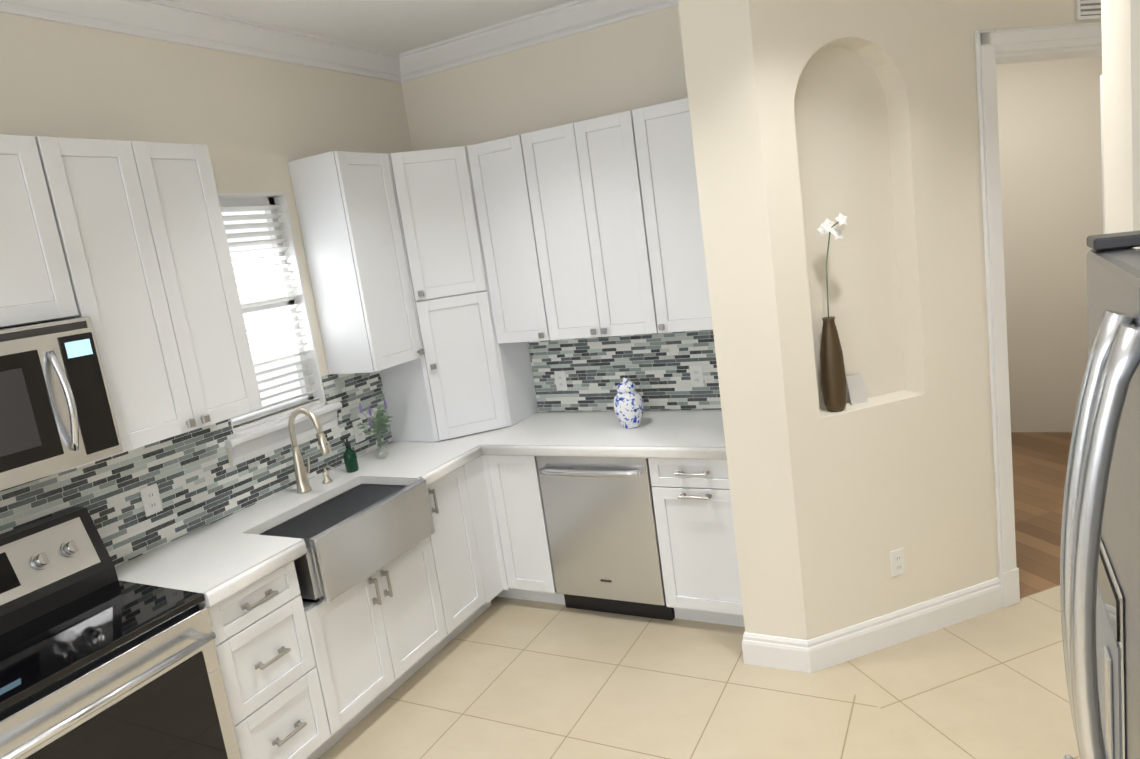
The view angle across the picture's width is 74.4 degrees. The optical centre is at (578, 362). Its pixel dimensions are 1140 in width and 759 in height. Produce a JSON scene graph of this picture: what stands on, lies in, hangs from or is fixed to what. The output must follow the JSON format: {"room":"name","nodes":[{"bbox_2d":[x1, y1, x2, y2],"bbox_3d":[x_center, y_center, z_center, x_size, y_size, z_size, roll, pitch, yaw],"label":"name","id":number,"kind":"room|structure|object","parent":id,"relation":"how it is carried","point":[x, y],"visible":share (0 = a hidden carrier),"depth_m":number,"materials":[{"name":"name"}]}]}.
{"room":"kitchen","nodes":[
{"label":"kitchen","id":0,"kind":"room"},
{"bbox_2d":[0,12,411,465],"bbox_3d":[-2.223,0.325,2.175,0.150,3.050,6.070,-3,11,28],"label":"wall","id":1,"kind":"structure","parent":0,"point":[255,124],"depth_m":3.27,"materials":[{"name":"beige paint"}]},
{"bbox_2d":[0,134,87,327],"bbox_3d":[-1.992,-0.350,2.163,0.323,0.579,0.761,-3,11,28],"label":"upper cabinet","id":2,"kind":"object","parent":1,"relation":"attached to","point":[39,282],"depth_m":2.36,"materials":[{"name":"white wood"}]},
{"bbox_2d":[0,316,122,491],"bbox_3d":[-1.863,0.160,2.219,0.450,0.462,0.756,-3,11,28],"label":"over-the-range microwave","id":3,"kind":"object","parent":2,"relation":"attached to","point":[57,415],"visible":1,"depth_m":2.31,"materials":[{"name":"silver metal"}]},
{"bbox_2d":[44,137,262,451],"bbox_3d":[-1.662,-0.253,2.777,0.323,1.060,0.679,-3,11,28],"label":"upper cabinet","id":4,"kind":"object","parent":1,"relation":"attached to","point":[123,245],"depth_m":2.70,"materials":[{"name":"white wood"}]},
{"bbox_2d":[0,371,392,566],"bbox_3d":[-2.002,0.832,2.377,0.008,0.834,4.208,-3,11,28],"label":"tile backsplash","id":5,"kind":"structure","parent":1,"relation":"attached to","point":[197,478],"depth_m":3.09,"materials":[{"name":"tile"}]},
{"bbox_2d":[140,483,162,516],"bbox_3d":[-1.691,0.542,2.970,0.009,0.115,0.070,-3,11,28],"label":"electrical outlet","id":6,"kind":"object","parent":5,"relation":"attached to","point":[151,500],"visible":1,"depth_m":2.97,"materials":[{"name":"white plastic"}]},
{"bbox_2d":[352,419,364,442],"bbox_3d":[-1.165,0.361,3.979,0.009,0.115,0.070,-3,11,28],"label":"electrical outlet","id":7,"kind":"object","parent":5,"relation":"attached to","point":[359,434],"visible":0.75,"depth_m":3.97,"materials":[{"name":"white plastic"}]},
{"bbox_2d":[0,0,408,82],"bbox_3d":[-2.343,-1.093,1.810,0.100,0.125,5.920,-3,11,28],"label":"crown molding","id":8,"kind":"structure","parent":1,"relation":"attached to","point":[162,20],"depth_m":3.25,"materials":[{"name":"white wood"}]},
{"bbox_2d":[217,192,341,464],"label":"window","id":9,"kind":"structure","parent":1,"relation":"in","point":[292,302],"depth_m":3.60,"materials":[{"name":"white"}]},
{"bbox_2d":[288,151,423,373],"bbox_3d":[-1.122,-0.503,3.818,0.323,1.060,0.358,-3,11,28],"label":"upper cabinet","id":10,"kind":"object","parent":1,"relation":"attached to","point":[346,207],"depth_m":3.69,"materials":[{"name":"white wood"}]},
{"bbox_2d":[380,146,537,441],"bbox_3d":[-0.748,-0.381,4.208,0.607,1.528,0.612,-3,11,28],"label":"upper cabinet","id":11,"kind":"object","parent":1,"relation":"attached to","point":[466,373],"visible":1,"depth_m":4.02,"materials":[{"name":"white wood"}]},
{"bbox_2d":[163,0,573,53],"bbox_3d":[1.503,-1.649,1.283,7.730,0.100,8.700,-3,11,28],"label":"ceiling","id":12,"kind":"structure","parent":0,"point":[398,26],"depth_m":3.61,"materials":[{"name":"white paint"}]},
{"bbox_2d":[401,5,687,150],"bbox_3d":[0.120,-0.341,4.209,2.140,3.050,0.150,-3,11,28],"label":"wall","id":13,"kind":"structure","parent":0,"point":[636,62],"depth_m":3.98,"materials":[{"name":"beige paint"}]},
{"bbox_2d":[467,132,558,343],"bbox_3d":[-0.272,-0.661,4.060,0.390,1.060,0.323,-3,11,28],"label":"upper cabinet","id":14,"kind":"object","parent":13,"relation":"attached to","point":[505,180],"depth_m":3.92,"materials":[{"name":"white wood"}]},
{"bbox_2d":[400,0,677,79],"bbox_3d":[-0.146,-1.743,3.866,1.870,0.125,0.100,-3,11,28],"label":"crown molding","id":15,"kind":"structure","parent":13,"relation":"attached to","point":[576,16],"depth_m":3.94,"materials":[{"name":"white wood"}]},
{"bbox_2d":[531,107,670,339],"bbox_3d":[0.116,-0.680,3.855,0.732,1.060,0.323,-3,11,28],"label":"upper cabinet","id":16,"kind":"object","parent":13,"relation":"attached to","point":[591,228],"depth_m":3.68,"materials":[{"name":"white wood"}]},
{"bbox_2d":[528,330,720,411],"bbox_3d":[0.338,0.032,4.095,1.380,0.468,0.008,-3,11,28],"label":"tile backsplash","id":17,"kind":"structure","parent":13,"relation":"attached to","point":[658,364],"depth_m":4.12,"materials":[{"name":"tile"}]},
{"bbox_2d":[554,371,567,390],"bbox_3d":[-0.105,0.104,4.332,0.070,0.115,0.009,-3,11,28],"label":"electrical outlet","id":18,"kind":"object","parent":17,"relation":"attached to","point":[560,380],"visible":1,"depth_m":4.33,"materials":[{"name":"white plastic"}]},
{"bbox_2d":[689,365,703,386],"bbox_3d":[0.619,0.069,3.948,0.070,0.115,0.009,-3,11,28],"label":"electrical outlet","id":19,"kind":"object","parent":17,"relation":"attached to","point":[696,375],"visible":1,"depth_m":3.94,"materials":[{"name":"white plastic"}]},
{"bbox_2d":[647,98,712,331],"bbox_3d":[0.551,-0.701,3.624,0.498,1.060,0.323,-3,11,28],"label":"upper cabinet","id":20,"kind":"object","parent":13,"relation":"attached to","point":[669,130],"depth_m":3.50,"materials":[{"name":"white wood"}]},
{"bbox_2d":[318,585,1079,758],"bbox_3d":[1.824,1.423,1.769,7.580,0.050,8.550,-3,11,28],"label":"floor","id":21,"kind":"structure","parent":0,"point":[505,678],"depth_m":3.05,"materials":[{"name":"beige tile"}]},
{"bbox_2d":[0,507,241,758],"bbox_3d":[-1.604,1.166,2.327,0.698,1.190,0.758,-3,11,28],"label":"range","id":22,"kind":"object","parent":21,"relation":"on","point":[99,659],"visible":1,"depth_m":2.35,"materials":[{"name":"grey metal"}]},
{"bbox_2d":[198,561,349,758],"bbox_3d":[-1.359,1.197,2.901,0.617,0.876,0.437,-3,11,28],"label":"base cabinet","id":23,"kind":"object","parent":21,"relation":"on","point":[308,680],"depth_m":2.75,"materials":[{"name":"white wood"}]},
{"bbox_2d":[115,412,542,607],"bbox_3d":[-0.991,0.565,3.611,0.660,0.053,2.266,-3,11,28],"label":"countertop","id":24,"kind":"structure","parent":23,"relation":"on","point":[218,561],"depth_m":3.08,"materials":[{"name":"stone"}]},
{"bbox_2d":[288,408,331,492],"bbox_3d":[-1.221,0.395,3.429,0.247,0.398,0.088,-3,11,28],"label":"gooseneck faucet","id":25,"kind":"object","parent":24,"relation":"on","point":[302,480],"visible":1,"depth_m":3.44,"materials":[{"name":"silver metal"}]},
{"bbox_2d":[322,466,335,483],"bbox_3d":[-1.187,0.528,3.570,0.090,0.083,0.044,-3,11,28],"label":"soap dispenser","id":26,"kind":"object","parent":24,"relation":"on","point":[325,472],"visible":1,"depth_m":3.57,"materials":[{"name":"silver metal"}]},
{"bbox_2d":[259,479,434,602],"bbox_3d":[-1.016,0.736,3.255,0.425,0.262,0.710,-3,11,28],"label":"farmhouse sink","id":27,"kind":"object","parent":24,"relation":"in","point":[353,536],"visible":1,"depth_m":3.17,"materials":[{"name":"silver metal"}]},
{"bbox_2d":[341,436,358,472],"bbox_3d":[-1.133,0.449,3.707,0.062,0.178,0.062,-3,11,28],"label":"soap bottle","id":28,"kind":"object","parent":24,"relation":"on","point":[350,460],"visible":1,"depth_m":3.69,"materials":[{"name":"green glass"}]},
{"bbox_2d":[356,400,392,458],"bbox_3d":[-1.017,0.342,3.862,0.157,0.304,0.179,-3,11,28],"label":"plant","id":29,"kind":"object","parent":24,"relation":"on","point":[379,424],"visible":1,"depth_m":3.84,"materials":[{"name":"green plant"}]},
{"bbox_2d":[322,563,409,729],"bbox_3d":[-1.173,1.230,3.248,0.617,0.646,0.438,-3,11,28],"label":"base cabinet","id":30,"kind":"object","parent":21,"relation":"on","point":[366,633],"depth_m":3.15,"materials":[{"name":"white wood"}]},
{"bbox_2d":[390,534,453,676],"bbox_3d":[-1.029,1.163,3.526,0.617,0.646,0.438,-3,11,28],"label":"base cabinet","id":31,"kind":"object","parent":21,"relation":"on","point":[419,594],"depth_m":3.46,"materials":[{"name":"white wood"}]},
{"bbox_2d":[427,464,489,637],"bbox_3d":[-0.884,0.977,3.815,0.617,0.876,0.392,-3,11,28],"label":"base cabinet","id":32,"kind":"object","parent":21,"relation":"on","point":[451,498],"depth_m":3.73,"materials":[{"name":"white wood"}]},
{"bbox_2d":[466,456,502,605],"bbox_3d":[-0.774,0.926,4.029,0.617,0.876,0.217,-3,11,28],"label":"base cabinet","id":33,"kind":"object","parent":21,"relation":"on","point":[477,481],"depth_m":3.91,"materials":[{"name":"white wood"}]},
{"bbox_2d":[481,455,520,598],"bbox_3d":[-0.541,0.835,4.378,0.710,0.876,0.638,-3,11,28],"label":"base cabinet","id":34,"kind":"object","parent":21,"relation":"on","point":[492,476],"depth_m":3.95,"materials":[{"name":"white wood"}]},
{"bbox_2d":[483,409,726,459],"bbox_3d":[0.075,0.364,3.931,1.717,0.053,0.666,-3,11,28],"label":"countertop","id":35,"kind":"structure","parent":34,"relation":"on","point":[669,434],"depth_m":3.74,"materials":[{"name":"stone"}]},
{"bbox_2d":[613,377,643,428],"bbox_3d":[0.250,0.199,3.817,0.156,0.258,0.156,-3,11,28],"label":"ginger jar","id":36,"kind":"object","parent":35,"relation":"on","point":[628,404],"visible":1,"depth_m":3.77,"materials":[{"name":"blue ceramic"}]},
{"bbox_2d":[497,455,564,604],"bbox_3d":[-0.174,0.817,4.183,0.346,0.876,0.638,-3,11,28],"label":"base cabinet","id":37,"kind":"object","parent":21,"relation":"on","point":[520,481],"depth_m":3.88,"materials":[{"name":"white wood"}]},
{"bbox_2d":[536,456,674,620],"bbox_3d":[0.226,0.808,3.918,0.596,0.872,0.661,-3,11,28],"label":"dishwasher","id":38,"kind":"object","parent":21,"relation":"on","point":[602,531],"visible":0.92,"depth_m":3.67,"materials":[{"name":"grey metal"}]},
{"bbox_2d":[648,458,744,626],"bbox_3d":[0.707,0.774,3.716,0.434,0.876,0.638,-3,11,28],"label":"base cabinet","id":39,"kind":"object","parent":21,"relation":"on","point":[695,532],"depth_m":3.45,"materials":[{"name":"white wood"}]},
{"bbox_2d":[1060,230,1139,758],"bbox_3d":[1.063,0.750,0.780,0.920,1.795,0.904,-3,11,28],"label":"refrigerator","id":40,"kind":"object","parent":21,"relation":"on","point":[1100,576],"visible":1,"depth_m":0.92,"materials":[{"name":"grey metal"}]},
{"bbox_2d":[678,0,806,639],"bbox_3d":[0.829,-0.284,3.297,0.260,3.050,0.820,-3,11,28],"label":"wall","id":41,"kind":"structure","parent":0,"point":[720,79],"depth_m":2.94,"materials":[{"name":"beige paint"}]},
{"bbox_2d":[748,0,1100,639],"bbox_3d":[1.856,-0.424,3.287,2.376,3.050,0.150,-11,10,-16],"label":"wall","id":42,"kind":"structure","parent":0,"point":[868,118],"depth_m":3.08,"materials":[{"name":"beige paint"}]},
{"bbox_2d":[816,213,846,411],"bbox_3d":[1.024,-0.194,3.002,0.154,0.796,0.121,-3,11,28],"label":"vase","id":43,"kind":"object","parent":42,"relation":"in","point":[833,380],"visible":1,"depth_m":3.02,"materials":[{"name":"brown ceramic"}]},
{"bbox_2d":[846,373,867,404],"bbox_3d":[1.163,0.110,3.145,0.080,0.118,0.030,-11,10,-16],"label":"card","id":44,"kind":"object","parent":42,"relation":"in","point":[856,389],"visible":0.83,"depth_m":3.14,"materials":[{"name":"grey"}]},
{"bbox_2d":[742,577,1001,672],"bbox_3d":[1.310,1.135,3.318,1.002,0.140,0.730,-3,11,28],"label":"baseboard","id":45,"kind":"structure","parent":42,"relation":"attached to","point":[816,654],"depth_m":3.11,"materials":[{"name":"white wood"}]},
{"bbox_2d":[890,548,904,576],"bbox_3d":[1.361,0.851,3.200,0.070,0.115,0.009,-11,10,-16],"label":"outlet","id":46,"kind":"object","parent":42,"relation":"attached to","point":[897,558],"visible":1,"depth_m":3.20,"materials":[{"name":"white plastic"}]},
{"bbox_2d":[975,22,1101,607],"bbox_3d":[2.351,-0.235,3.461,1.326,2.490,0.184,-11,10,-16],"label":"door frame","id":47,"kind":"structure","parent":42,"relation":"attached to","point":[992,46],"depth_m":3.16,"materials":[{"name":"white wood"}]},
{"bbox_2d":[1075,0,1100,20],"bbox_3d":[2.160,-1.565,3.156,0.180,0.230,0.016,-11,10,-16],"label":"air vent","id":48,"kind":"object","parent":42,"relation":"in","point":[1088,9],"visible":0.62,"depth_m":3.15,"materials":[{"name":"white metal"}]},
{"bbox_2d":[1100,75,1104,233],"bbox_3d":[2.915,-0.342,3.973,0.047,2.362,0.556,-5,10,17],"label":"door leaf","id":49,"kind":"structure","parent":42,"relation":"in","point":[1102,144],"depth_m":4.10,"materials":[{"name":"white wood"}]},
{"bbox_2d":[1011,432,1071,598],"bbox_3d":[2.371,0.920,4.301,1.940,0.050,3.450,-3,11,28],"label":"floor","id":50,"kind":"structure","parent":0,"point":[1039,462],"depth_m":4.42,"materials":[{"name":"brown wood"}]},
{"bbox_2d":[996,56,1102,431],"bbox_3d":[4.452,-1.042,4.824,5.590,3.050,0.150,-3,11,28],"label":"wall","id":51,"kind":"structure","parent":0,"point":[1049,118],"depth_m":5.34,"materials":[{"name":"beige paint"}]},
{"bbox_2d":[1101,0,1139,248],"bbox_3d":[1.826,-0.113,1.467,1.262,3.050,0.370,-3,11,28],"label":"wall","id":52,"kind":"structure","parent":0,"point":[1120,24],"depth_m":1.63,"materials":[{"name":"beige paint"}]}
]}

